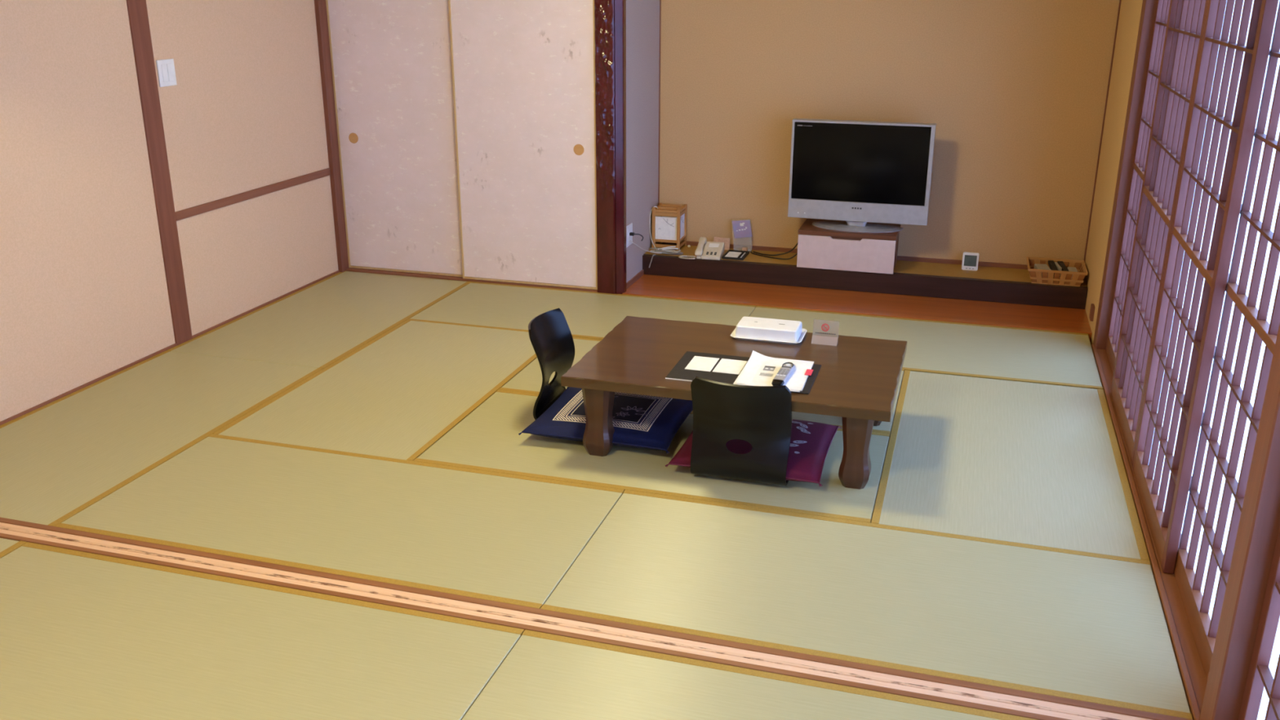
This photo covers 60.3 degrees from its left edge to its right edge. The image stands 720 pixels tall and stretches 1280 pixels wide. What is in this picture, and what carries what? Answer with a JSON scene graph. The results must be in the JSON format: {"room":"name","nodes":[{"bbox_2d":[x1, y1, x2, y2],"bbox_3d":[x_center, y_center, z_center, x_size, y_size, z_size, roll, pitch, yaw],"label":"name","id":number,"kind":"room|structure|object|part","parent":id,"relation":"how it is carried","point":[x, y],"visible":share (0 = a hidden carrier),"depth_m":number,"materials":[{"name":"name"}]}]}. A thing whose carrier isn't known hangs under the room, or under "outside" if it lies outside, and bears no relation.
{"room":"traditional dwelling","nodes":[
{"label":"traditional dwelling","id":0,"kind":"room"},
{"bbox_2d":[0,0,337,422],"bbox_3d":[-2.838,-0.623,3.503,0.128,2.500,6.900,6,20,16],"label":"wall","id":1,"kind":"structure","parent":0,"point":[84,298],"depth_m":5.07,"materials":[{"name":"beige paint"}]},
{"bbox_2d":[126,0,192,345],"bbox_3d":[-2.271,-1.214,5.082,0.034,2.420,0.116,6,20,16],"label":"post","id":2,"kind":"object","parent":1,"relation":"attached to","point":[137,11],"visible":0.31,"depth_m":5.18,"materials":[{"name":"brown wood"}]},
{"bbox_2d":[155,58,177,87],"bbox_3d":[-2.219,-1.347,5.168,0.012,0.122,0.114,6,20,16],"label":"light switch","id":3,"kind":"object","parent":1,"relation":"attached to","point":[166,68],"visible":1,"depth_m":5.16,"materials":[{"name":"white plastic"}]},
{"bbox_2d":[0,270,339,425],"bbox_3d":[-2.807,0.494,3.804,0.033,0.032,6.562,6,20,16],"label":"baseboard","id":4,"kind":"structure","parent":1,"relation":"attached to","point":[102,377],"depth_m":5.21,"materials":[{"name":"brown wood"}]},
{"bbox_2d":[175,168,330,221],"bbox_3d":[-2.057,-0.909,5.945,0.033,0.042,1.376,6,20,16],"label":"rail","id":5,"kind":"object","parent":1,"relation":"attached to","point":[197,210],"visible":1,"depth_m":5.84,"materials":[{"name":"brown wood"}]},
{"bbox_2d":[314,0,348,271],"bbox_3d":[-1.834,-1.679,6.423,0.052,2.420,0.095,6,20,16],"label":"post","id":6,"kind":"object","parent":1,"relation":"attached to","point":[320,6],"visible":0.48,"depth_m":6.51,"materials":[{"name":"brown wood"}]},
{"bbox_2d":[325,0,462,276],"bbox_3d":[-1.414,-1.382,6.437,0.802,1.788,0.026,6,20,16],"label":"door","id":7,"kind":"structure","parent":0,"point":[391,60],"depth_m":6.45,"materials":[{"name":"paper"}]},
{"bbox_3d":[-1.700,-1.317,6.539,0.062,0.062,0.002,6,20,16],"label":"round pull","id":8,"kind":"part","parent":7,"relation":"part of","materials":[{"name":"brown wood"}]},
{"bbox_3d":[-1.416,-0.543,6.729,0.778,0.012,0.026,6,20,16],"label":"edge rail","id":9,"kind":"part","parent":7,"relation":"part of","materials":[{"name":"brown wood"}]},
{"bbox_2d":[448,0,597,289],"bbox_3d":[-0.645,-1.294,6.189,0.854,1.788,0.026,6,20,16],"label":"door","id":10,"kind":"structure","parent":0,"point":[523,71],"depth_m":6.20,"materials":[{"name":"paper"}]},
{"bbox_3d":[-0.647,-0.455,6.481,0.830,0.012,0.026,6,20,16],"label":"edge rail","id":11,"kind":"part","parent":10,"relation":"part of","materials":[{"name":"brown wood"}]},
{"bbox_3d":[-0.340,-1.169,6.124,0.062,0.062,0.002,6,20,16],"label":"round pull","id":12,"kind":"part","parent":10,"relation":"part of","materials":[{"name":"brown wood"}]},
{"bbox_2d":[0,271,1192,719],"bbox_3d":[-0.575,0.628,3.603,4.650,0.121,7.600,6,20,16],"label":"floor","id":13,"kind":"structure","parent":0,"point":[362,425],"depth_m":3.58,"materials":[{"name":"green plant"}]},
{"bbox_2d":[528,307,574,419],"bbox_3d":[-0.217,0.036,4.505,0.454,0.398,0.354,6,20,16],"label":"chair","id":14,"kind":"object","parent":13,"relation":"on","point":[550,335],"visible":0.56,"depth_m":4.57,"materials":[{"name":"black paint"}]},
{"bbox_2d":[518,386,693,453],"bbox_3d":[-0.104,0.219,4.429,0.608,0.076,0.551,6,20,16],"label":"floor cushion","id":15,"kind":"object","parent":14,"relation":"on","point":[639,421],"visible":0.78,"depth_m":4.31,"materials":[{"name":"blue fabric"}]},
{"bbox_2d":[0,517,1192,719],"bbox_3d":[-0.722,0.716,3.247,4.311,0.058,0.107,6,20,16],"label":"threshold","id":16,"kind":"object","parent":13,"relation":"on","point":[1014,702],"visible":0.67,"depth_m":3.07,"materials":[{"name":"brown wood"}]},
{"bbox_2d":[594,0,626,293],"bbox_3d":[-0.161,-1.512,5.956,0.155,2.420,0.079,6,20,16],"label":"pillar","id":17,"kind":"structure","parent":13,"relation":"on","point":[610,15],"depth_m":6.04,"materials":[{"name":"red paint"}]},
{"bbox_2d":[648,246,683,254],"bbox_3d":[0.157,-0.668,6.708,0.224,0.046,0.066,6,20,16],"label":"cable bundle","id":18,"kind":"object","parent":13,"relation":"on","point":[664,250],"visible":0.98,"depth_m":6.69,"materials":[{"name":"white plastic"}]},
{"bbox_2d":[713,236,730,249],"bbox_3d":[0.506,-0.723,6.829,0.104,0.070,0.029,6,20,16],"label":"price card","id":19,"kind":"object","parent":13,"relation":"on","point":[726,241],"visible":0.63,"depth_m":6.82,"materials":[{"name":"beige paper"}]},
{"bbox_2d":[560,315,906,488],"bbox_3d":[0.395,0.147,4.309,1.190,0.330,0.804,6,20,16],"label":"table","id":20,"kind":"object","parent":13,"relation":"on","point":[856,381],"visible":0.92,"depth_m":4.14,"materials":[{"name":"brown wood"}]},
{"bbox_3d":[-0.155,0.214,4.171,0.112,0.292,0.112,6,20,16],"label":"leg","id":21,"kind":"part","parent":20,"relation":"part of","materials":[{"name":"brown wood"}]},
{"bbox_2d":[665,350,821,394],"bbox_3d":[0.390,0.029,4.098,0.526,0.032,0.340,6,20,16],"label":"open binder","id":22,"kind":"object","parent":20,"relation":"on","point":[757,370],"visible":0.78,"depth_m":4.09,"materials":[{"name":"white paper"}]},
{"bbox_2d":[763,366,774,371],"bbox_3d":[0.480,0.033,4.103,0.040,0.001,0.037,6,20,16],"label":"picture","id":23,"kind":"object","parent":22,"relation":"on","point":[765,368],"depth_m":4.10,"materials":[{"name":"white paper"}]},
{"bbox_2d":[771,362,795,386],"bbox_3d":[0.525,0.049,4.022,0.047,0.023,0.227,7,20,19],"label":"remote control","id":24,"kind":"object","parent":22,"relation":"on","point":[787,368],"visible":0.99,"depth_m":3.99,"materials":[{"name":"silver metal"}]},
{"bbox_2d":[730,316,807,344],"bbox_3d":[0.528,-0.126,4.510,0.290,0.055,0.200,6,20,16],"label":"box","id":25,"kind":"object","parent":20,"relation":"on","point":[748,328],"visible":1,"depth_m":4.45,"materials":[{"name":"white plastic"}]},
{"bbox_2d":[730,327,807,344],"bbox_3d":[0.528,-0.106,4.516,0.290,0.014,0.200,6,20,16],"label":"tray","id":26,"kind":"object","parent":20,"relation":"on","point":[739,335],"depth_m":4.44,"materials":[{"name":"white plastic"}]},
{"bbox_2d":[811,319,839,346],"bbox_3d":[0.741,-0.110,4.412,0.102,0.090,0.043,6,20,16],"label":"sign stand","id":27,"kind":"object","parent":20,"relation":"on","point":[825,332],"visible":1,"depth_m":4.42,"materials":[{"name":"plastic"}]},
{"bbox_3d":[0.768,0.308,3.909,0.112,0.292,0.112,6,20,16],"label":"leg","id":28,"kind":"part","parent":20,"relation":"part of","materials":[{"name":"brown wood"}]},
{"bbox_3d":[0.944,0.116,4.461,0.112,0.292,0.112,6,20,16],"label":"leg","id":29,"kind":"part","parent":20,"relation":"part of","materials":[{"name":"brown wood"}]},
{"bbox_2d":[722,247,749,260],"bbox_3d":[0.582,-0.645,6.669,0.128,0.030,0.208,6,20,16],"label":"notepad","id":30,"kind":"object","parent":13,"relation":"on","point":[730,254],"visible":1,"depth_m":6.65,"materials":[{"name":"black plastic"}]},
{"bbox_2d":[690,376,791,485],"bbox_3d":[0.396,0.204,4.025,0.354,0.398,0.454,6,20,16],"label":"chair","id":31,"kind":"object","parent":13,"relation":"on","point":[761,416],"visible":0.96,"depth_m":3.87,"materials":[{"name":"black paint"}]},
{"bbox_3d":[0.406,0.370,4.120,0.344,0.022,0.381,6,20,16],"label":"seat","id":32,"kind":"part","parent":31,"relation":"part of","materials":[{"name":"black paint"}]},
{"bbox_2d":[665,418,841,486],"bbox_3d":[0.442,0.314,4.164,0.571,0.072,0.559,6,20,16],"label":"floor cushion","id":33,"kind":"object","parent":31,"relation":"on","point":[811,442],"visible":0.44,"depth_m":4.05,"materials":[{"name":"fabric"}]},
{"bbox_2d":[750,250,797,259],"bbox_3d":[0.801,-0.660,6.638,0.336,0.077,0.084,12,22,30],"label":"cable","id":34,"kind":"object","parent":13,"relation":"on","point":[751,251],"visible":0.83,"depth_m":6.60,"materials":[{"name":"black rubber"}]},
{"bbox_2d":[752,243,797,255],"bbox_3d":[0.827,-0.711,6.650,0.309,0.166,0.054,8,21,21],"label":"cable","id":35,"kind":"object","parent":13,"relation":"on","point":[797,243],"visible":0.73,"depth_m":6.65,"materials":[{"name":"black rubber"}]},
{"bbox_2d":[796,218,900,274],"bbox_3d":[1.223,-0.669,6.451,0.554,0.221,0.335,6,20,16],"label":"tv cabinet","id":36,"kind":"object","parent":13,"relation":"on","point":[817,247],"visible":0.92,"depth_m":6.30,"materials":[{"name":"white wood"}]},
{"bbox_3d":[1.177,-0.608,6.311,0.550,0.192,0.017,6,20,16],"label":"door","id":37,"kind":"part","parent":36,"relation":"part of","materials":[{"name":"white wood"}]},
{"bbox_2d":[787,118,936,232],"bbox_3d":[1.249,-1.046,6.270,0.790,0.610,0.182,6,20,16],"label":"television","id":38,"kind":"object","parent":36,"relation":"on","point":[858,173],"visible":1,"depth_m":6.24,"materials":[{"name":"silver metal"}]},
{"bbox_3d":[1.251,-0.859,6.342,0.790,0.110,0.078,6,20,16],"label":"speaker panel","id":39,"kind":"part","parent":38,"relation":"part of","materials":[{"name":"silver metal"}]},
{"bbox_2d":[622,292,1092,342],"bbox_3d":[1.107,-0.237,5.988,2.517,0.057,0.022,6,20,16],"label":"edging","id":40,"kind":"object","parent":13,"relation":"on","point":[1090,333],"visible":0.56,"depth_m":5.94,"materials":[{"name":"brown wood"}]},
{"bbox_2d":[625,274,1091,331],"bbox_3d":[1.164,-0.308,6.197,2.535,0.054,0.435,6,20,16],"label":"wooden floorboards","id":41,"kind":"object","parent":13,"relation":"on","point":[1037,316],"visible":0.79,"depth_m":6.16,"materials":[{"name":"brown wood"}]},
{"bbox_2d":[642,243,1088,309],"bbox_3d":[1.272,-0.508,6.509,2.533,0.120,0.333,6,20,16],"label":"shelf","id":42,"kind":"object","parent":13,"relation":"on","point":[937,280],"visible":0.88,"depth_m":6.35,"materials":[{"name":"brown wood"}]},
{"bbox_2d":[678,236,724,260],"bbox_3d":[0.370,-0.673,6.647,0.252,0.097,0.203,4,20,12],"label":"telephone","id":43,"kind":"object","parent":42,"relation":"on","point":[705,250],"visible":1,"depth_m":6.62,"materials":[{"name":"beige plastic"}]},
{"bbox_3d":[0.283,-0.616,6.606,0.107,0.015,0.052,4,20,12],"label":"handset cord","id":44,"kind":"part","parent":43,"relation":"part of","materials":[{"name":"beige plastic"}]},
{"bbox_3d":[0.449,-0.695,6.674,0.060,0.002,0.040,4,36,12],"label":"label plate","id":45,"kind":"part","parent":43,"relation":"part of","materials":[{"name":"white paper"}]},
{"bbox_2d":[1026,256,1088,286],"bbox_3d":[2.324,-0.493,6.164,0.310,0.083,0.297,6,20,16],"label":"basket","id":46,"kind":"object","parent":42,"relation":"on","point":[1035,275],"visible":0.94,"depth_m":6.06,"materials":[{"name":"brown wicker"}]},
{"bbox_2d":[1033,263,1050,280],"bbox_3d":[2.257,-0.494,6.180,0.075,0.057,0.160,3,19,8],"label":"folded cloth","id":47,"kind":"object","parent":46,"relation":"in","point":[1037,266],"visible":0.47,"depth_m":6.18,"materials":[{"name":"grey fabric"}]},
{"bbox_2d":[1048,260,1057,275],"bbox_3d":[2.313,-0.517,6.169,0.030,0.042,0.180,3,19,9],"label":"remote control","id":48,"kind":"object","parent":46,"relation":"in","point":[1051,264],"visible":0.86,"depth_m":6.17,"materials":[{"name":"grey plastic"}]},
{"bbox_2d":[1053,262,1062,277],"bbox_3d":[2.342,-0.501,6.183,0.022,0.069,0.150,3,19,8],"label":"folded cloth","id":49,"kind":"object","parent":46,"relation":"in","point":[1059,268],"visible":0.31,"depth_m":6.14,"materials":[{"name":"grey fabric"}]},
{"bbox_2d":[1057,261,1068,275],"bbox_3d":[2.365,-0.511,6.154,0.030,0.042,0.180,2,19,6],"label":"remote control","id":50,"kind":"object","parent":46,"relation":"in","point":[1061,264],"visible":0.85,"depth_m":6.16,"materials":[{"name":"grey plastic"}]},
{"bbox_2d":[1066,266,1077,279],"bbox_3d":[2.404,-0.474,6.128,0.055,0.055,0.150,5,20,13],"label":"folded cloth","id":51,"kind":"object","parent":46,"relation":"in","point":[1069,268],"visible":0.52,"depth_m":6.13,"materials":[{"name":"grey fabric"}]},
{"bbox_2d":[961,252,979,271],"bbox_3d":[1.906,-0.573,6.357,0.090,0.104,0.052,6,20,16],"label":"digital clock","id":52,"kind":"object","parent":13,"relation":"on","point":[970,260],"visible":1,"depth_m":6.33,"materials":[{"name":"white plastic"}]},
{"bbox_2d":[1093,0,1157,349],"bbox_3d":[2.316,-1.172,5.041,0.144,2.450,0.110,6,20,16],"label":"post","id":53,"kind":"object","parent":13,"relation":"on","point":[1148,10],"visible":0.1,"depth_m":5.11,"materials":[{"name":"brown wood"}]},
{"bbox_2d":[1199,322,1279,719],"bbox_3d":[1.416,-0.195,2.227,0.150,2.450,0.105,6,20,16],"label":"post","id":54,"kind":"object","parent":13,"relation":"on","point":[1259,526],"depth_m":2.44,"materials":[{"name":"brown wood"}]},
{"bbox_2d":[626,0,659,282],"bbox_3d":[-0.038,-1.619,6.385,0.131,2.500,0.845,6,20,16],"label":"wall","id":55,"kind":"structure","parent":0,"point":[642,16],"depth_m":6.42,"materials":[{"name":"grey paint"}]},
{"bbox_2d":[345,267,597,292],"bbox_3d":[-1.017,-0.464,6.620,1.642,0.060,0.090,6,20,16],"label":"sill","id":56,"kind":"structure","parent":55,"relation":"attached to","point":[350,269],"depth_m":6.62,"materials":[{"name":"brown wood"}]},
{"bbox_2d":[626,269,644,289],"bbox_3d":[-0.037,-0.474,6.542,0.012,0.035,0.380,6,20,16],"label":"baseboard","id":57,"kind":"structure","parent":55,"relation":"attached to","point":[637,276],"depth_m":6.54,"materials":[{"name":"brown wood"}]},
{"bbox_2d":[626,222,662,253],"bbox_3d":[0.018,-0.704,6.491,0.074,0.237,0.400,9,21,23],"label":"wall outlet","id":58,"kind":"object","parent":55,"relation":"attached to","point":[629,233],"visible":0.99,"depth_m":6.36,"materials":[{"name":"white plastic"}]},
{"bbox_3d":[-0.064,-0.720,6.364,0.006,0.124,0.124,6,20,16],"label":"plate","id":59,"kind":"part","parent":58,"relation":"part of","materials":[{"name":"white plastic"}]},
{"bbox_3d":[0.034,-0.670,6.530,0.021,0.147,0.343,12,22,30],"label":"pale cord","id":60,"kind":"part","parent":58,"relation":"part of","materials":[{"name":"white plastic"}]},
{"bbox_2d":[649,202,690,250],"bbox_3d":[0.188,-0.821,6.811,0.230,0.266,0.221,6,20,16],"label":"paper lantern","id":61,"kind":"object","parent":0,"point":[668,220],"visible":0.94,"depth_m":6.77,"materials":[{"name":"brown wood"}]},
{"bbox_3d":[0.114,-0.806,6.770,0.101,0.265,0.062,14,24,35],"label":"power cord","id":62,"kind":"part","parent":61,"relation":"part of","materials":[{"name":"white plastic"}]},
{"bbox_3d":[0.085,-0.809,6.786,0.018,0.260,0.018,6,20,16],"label":"post","id":63,"kind":"part","parent":61,"relation":"part of","materials":[{"name":"brown wood"}]},
{"bbox_3d":[0.236,-0.794,6.743,0.018,0.260,0.018,6,20,16],"label":"post","id":64,"kind":"part","parent":61,"relation":"part of","materials":[{"name":"brown wood"}]},
{"bbox_3d":[0.282,-0.843,6.886,0.018,0.260,0.018,6,20,16],"label":"post","id":65,"kind":"part","parent":61,"relation":"part of","materials":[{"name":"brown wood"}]},
{"bbox_2d":[732,220,751,238],"bbox_3d":[0.624,-0.764,6.763,0.136,0.192,0.063,4,19,10],"label":"leaflet","id":66,"kind":"object","parent":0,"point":[742,228],"visible":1,"depth_m":6.76,"materials":[{"name":"purple paper"}]},
{"bbox_2d":[736,222,746,231],"bbox_3d":[0.624,-0.816,6.765,0.066,0.054,0.009,3,19,8],"label":"print","id":67,"kind":"object","parent":66,"relation":"attached to","point":[740,226],"depth_m":6.77,"materials":[{"name":"paper"}]},
{"bbox_2d":[659,0,1119,266],"bbox_3d":[1.352,-1.606,6.359,2.790,2.500,0.100,6,20,16],"label":"wall","id":68,"kind":"structure","parent":0,"point":[1015,91],"depth_m":6.32,"materials":[{"name":"beige paint"}]},
{"bbox_2d":[657,0,661,205],"bbox_3d":[0.119,-1.819,6.620,0.008,2.275,0.008,6,20,16],"label":"trim","id":69,"kind":"structure","parent":68,"relation":"attached to","point":[660,0],"depth_m":6.70,"materials":[{"name":"brown wood"}]},
{"bbox_2d":[662,240,1027,269],"bbox_3d":[1.323,-0.629,6.644,2.535,0.028,0.015,6,20,16],"label":"baseboard","id":70,"kind":"structure","parent":68,"relation":"attached to","point":[688,242],"depth_m":6.54,"materials":[{"name":"brown wood"}]},
{"bbox_2d":[1084,0,1121,262],"bbox_3d":[2.538,-1.574,5.933,0.010,2.275,0.010,6,20,16],"label":"trim","id":71,"kind":"structure","parent":68,"relation":"attached to","point":[1120,1],"depth_m":6.04,"materials":[{"name":"brown wood"}]},
{"bbox_2d":[1084,0,1142,345],"bbox_3d":[2.477,-1.320,5.546,0.138,2.500,1.100,6,20,16],"label":"wall","id":72,"kind":"structure","parent":0,"point":[1130,13],"depth_m":5.61,"materials":[{"name":"paint"}]},
{"bbox_2d":[1088,303,1095,321],"bbox_3d":[2.321,-0.244,5.655,0.016,0.075,0.070,6,20,16],"label":"door stop","id":73,"kind":"object","parent":72,"relation":"attached to","point":[1092,305],"visible":1,"depth_m":5.63,"materials":[{"name":"brown wood"}]},
{"bbox_2d":[1105,0,1170,374],"bbox_3d":[2.172,-0.760,4.721,0.030,1.771,0.810,6,20,16],"label":"window","id":74,"kind":"structure","parent":72,"relation":"in","point":[1162,6],"depth_m":4.97,"materials":[{"name":"white paper"}]},
{"bbox_3d":[2.170,0.038,4.999,0.030,0.080,0.726,6,20,16],"label":"rail","id":75,"kind":"part","parent":74,"relation":"part of","materials":[{"name":"brown wood"}]},
{"bbox_3d":[2.173,-0.775,4.716,0.029,0.026,0.726,6,20,16],"label":"rail","id":76,"kind":"part","parent":74,"relation":"part of","materials":[{"name":"brown wood"}]},
{"bbox_2d":[1091,344,1207,719],"bbox_3d":[1.384,0.982,2.504,0.173,0.064,6.520,6,20,16],"label":"sill","id":77,"kind":"structure","parent":72,"relation":"attached to","point":[1196,671],"depth_m":3.18,"materials":[{"name":"brown wood"}]},
{"bbox_2d":[1093,346,1200,719],"bbox_3d":[1.298,0.953,2.483,0.015,0.005,6.450,6,20,16],"label":"strip","id":78,"kind":"object","parent":77,"relation":"on","point":[1190,691],"visible":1,"depth_m":3.41,"materials":[{"name":"brown wood"}]},
{"bbox_2d":[1111,0,1208,464],"bbox_3d":[1.962,-0.568,4.166,0.030,1.771,0.810,6,20,16],"label":"shoji screen","id":79,"kind":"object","parent":72,"relation":"in","point":[1186,18],"depth_m":4.20,"materials":[{"name":"white paper"}]},
{"bbox_3d":[1.960,0.231,4.444,0.030,0.080,0.726,6,20,16],"label":"rail","id":80,"kind":"part","parent":79,"relation":"part of","materials":[{"name":"brown wood"}]},
{"bbox_3d":[1.962,-0.582,4.161,0.029,0.026,0.726,6,20,16],"label":"rail","id":81,"kind":"part","parent":79,"relation":"part of","materials":[{"name":"brown wood"}]},
{"bbox_2d":[1132,0,1278,573],"bbox_3d":[1.728,-0.313,3.432,0.030,1.771,0.810,6,20,16],"label":"shoji screen","id":82,"kind":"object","parent":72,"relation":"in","point":[1237,36],"depth_m":3.35,"materials":[{"name":"white paper"}]},
{"bbox_3d":[1.726,0.485,3.710,0.030,0.080,0.726,6,20,16],"label":"rail","id":83,"kind":"part","parent":82,"relation":"part of","materials":[{"name":"brown wood"}]},
{"bbox_3d":[1.728,-0.328,3.427,0.029,0.026,0.726,6,20,16],"label":"rail","id":84,"kind":"part","parent":82,"relation":"part of","materials":[{"name":"brown wood"}]},
{"bbox_2d":[1173,0,1279,679],"bbox_3d":[1.577,-0.112,2.853,0.030,1.771,0.810,6,20,16],"label":"shoji screen","id":85,"kind":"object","parent":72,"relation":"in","point":[1250,317],"depth_m":2.91,"materials":[{"name":"white paper"}]},
{"bbox_3d":[1.575,0.686,3.131,0.030,0.080,0.726,6,20,16],"label":"rail","id":86,"kind":"part","parent":85,"relation":"part of","materials":[{"name":"brown wood"}]},
{"bbox_3d":[1.577,-0.127,2.848,0.029,0.026,0.726,6,20,16],"label":"rail","id":87,"kind":"part","parent":85,"relation":"part of","materials":[{"name":"brown wood"}]},
{"bbox_2d":[1238,527,1279,719],"bbox_3d":[1.275,0.216,1.908,0.030,1.771,0.810,6,20,16],"label":"window","id":88,"kind":"structure","parent":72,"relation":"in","point":[1261,695],"depth_m":2.41,"materials":[{"name":"brown wood"}]}
]}

